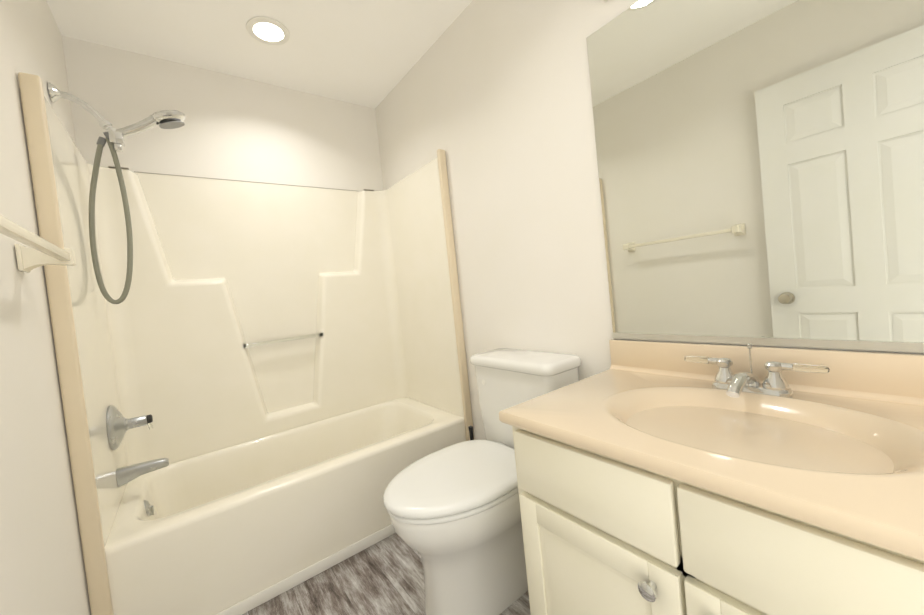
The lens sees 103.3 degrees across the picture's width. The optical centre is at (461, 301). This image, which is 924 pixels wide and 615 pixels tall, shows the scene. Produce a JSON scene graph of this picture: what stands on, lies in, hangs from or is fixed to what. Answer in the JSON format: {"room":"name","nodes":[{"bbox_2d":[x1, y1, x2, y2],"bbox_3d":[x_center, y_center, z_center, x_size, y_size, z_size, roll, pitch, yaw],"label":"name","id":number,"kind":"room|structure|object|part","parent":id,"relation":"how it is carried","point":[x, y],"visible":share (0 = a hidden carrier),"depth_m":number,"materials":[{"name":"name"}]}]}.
{"room":"bathroom","nodes":[
{"label":"bathroom","id":0,"kind":"room"},
{"bbox_2d":[0,0,90,614],"bbox_3d":[-0.910,-0.041,0.656,0.001,2.440,2.600,-7,2,-37],"label":"wall","id":1,"kind":"structure","parent":0,"point":[42,569],"depth_m":0.94,"materials":[{"name":"paint"}]},
{"bbox_2d":[0,215,76,272],"bbox_3d":[-0.878,-0.125,0.685,0.096,0.068,0.729,-7,2,-37],"label":"towel rail","id":2,"kind":"object","parent":1,"relation":"attached to","point":[41,252],"visible":1,"depth_m":0.90,"materials":[{"name":"beige plastic"}]},
{"bbox_2d":[62,36,383,190],"bbox_3d":[-1.090,-0.067,2.151,1.520,2.440,0.001,-7,2,-37],"label":"wall","id":3,"kind":"structure","parent":0,"point":[238,128],"depth_m":2.01,"materials":[{"name":"paint"}]},
{"bbox_2d":[46,0,472,108],"bbox_3d":[-0.431,-1.329,1.077,1.520,0.001,2.600,-7,2,-37],"label":"ceiling","id":4,"kind":"structure","parent":0,"point":[369,53],"depth_m":1.79,"materials":[{"name":"paint"}]},
{"bbox_2d":[246,16,289,44],"bbox_3d":[-0.928,-1.293,1.754,0.188,0.008,0.188,-7,2,-37],"label":"recessed light","id":5,"kind":"object","parent":4,"relation":"in","point":[251,22],"depth_m":1.75,"materials":[{"name":"white plastic"}]},
{"bbox_3d":[-0.928,-1.294,1.754,0.138,0.001,0.138,-7,2,-37],"label":"recessed ceiling light lens","id":6,"kind":"part","parent":5,"relation":"part of","materials":[{"name":"white glass"}]},
{"bbox_2d":[242,533,530,614],"bbox_3d":[-0.184,1.097,1.150,1.520,0.001,2.600,-7,2,-37],"label":"floor","id":7,"kind":"structure","parent":0,"point":[385,576],"depth_m":1.41,"materials":[{"name":"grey wood"}]},
{"bbox_2d":[18,72,474,614],"bbox_3d":[-0.834,0.120,1.846,1.514,2.034,0.774,-7,2,-37],"label":"shower","id":8,"kind":"object","parent":7,"relation":"on","point":[265,392],"visible":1,"depth_m":1.82,"materials":[{"name":"plastic"}]},
{"bbox_3d":[-1.293,0.688,1.486,0.158,0.070,0.054,-7,2,-37],"label":"spout","id":9,"kind":"part","parent":8,"relation":"part of","materials":[{"name":"silver metal"}]},
{"bbox_2d":[86,394,474,614],"bbox_3d":[-0.759,0.928,1.879,1.514,0.410,0.752,-7,2,-37],"label":"tub","id":10,"kind":"object","parent":8,"relation":"in","point":[231,528],"depth_m":1.52,"materials":[{"name":"plastic"}]},
{"bbox_2d":[468,426,473,439],"bbox_3d":[0.065,0.846,1.894,0.124,0.405,0.124,-7,2,-37],"label":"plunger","id":11,"kind":"object","parent":7,"relation":"on","point":[471,432],"visible":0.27,"depth_m":1.88,"materials":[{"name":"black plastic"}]},
{"bbox_2d":[383,348,580,614],"bbox_3d":[0.071,0.655,1.369,0.756,0.815,0.464,-7,2,-37],"label":"toilet","id":12,"kind":"object","parent":7,"relation":"on","point":[454,512],"visible":0.71,"depth_m":1.23,"materials":[{"name":"ceramic"}]},
{"bbox_3d":[-0.010,0.627,1.309,0.560,0.053,0.410,-7,2,-37],"label":"seat","id":13,"kind":"part","parent":12,"relation":"part of","materials":[{"name":"white plastic"}]},
{"bbox_3d":[0.246,0.244,1.520,0.216,0.042,0.464,-7,2,-37],"label":"tank lid","id":14,"kind":"part","parent":12,"relation":"part of","materials":[{"name":"ceramic"}]},
{"bbox_3d":[0.270,0.450,1.529,0.193,0.370,0.436,-7,2,-37],"label":"tank","id":15,"kind":"part","parent":12,"relation":"part of","materials":[{"name":"ceramic"}]},
{"bbox_2d":[499,339,923,614],"bbox_3d":[0.633,0.575,0.763,0.582,0.897,0.953,-7,2,-37],"label":"bathroom vanity","id":16,"kind":"object","parent":7,"relation":"on","point":[664,478],"visible":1,"depth_m":0.71,"materials":[{"name":"paint"}]},
{"bbox_2d":[684,343,829,398],"bbox_3d":[0.683,0.173,0.892,0.155,0.117,0.293,-7,2,-37],"label":"faucet","id":17,"kind":"object","parent":16,"relation":"on","point":[725,385],"depth_m":0.89,"materials":[{"name":"silver metal"}]},
{"bbox_2d":[375,0,923,439],"bbox_3d":[0.295,-0.191,1.571,0.001,2.440,2.600,-7,2,-37],"label":"wall","id":18,"kind":"structure","parent":0,"point":[492,99],"depth_m":1.58,"materials":[{"name":"paint"}]},
{"bbox_2d":[587,0,923,342],"bbox_3d":[0.768,-0.413,0.904,0.005,1.034,0.941,-7,2,-37],"label":"mirror","id":19,"kind":"object","parent":18,"relation":"attached to","point":[761,167],"visible":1,"depth_m":0.92,"materials":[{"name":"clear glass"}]},
{"bbox_2d":[612,333,923,352],"bbox_3d":[0.818,0.103,0.919,0.010,0.020,0.943,-7,2,-37],"label":"channel","id":20,"kind":"object","parent":18,"relation":"attached to","point":[870,345],"visible":1,"depth_m":0.91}
]}

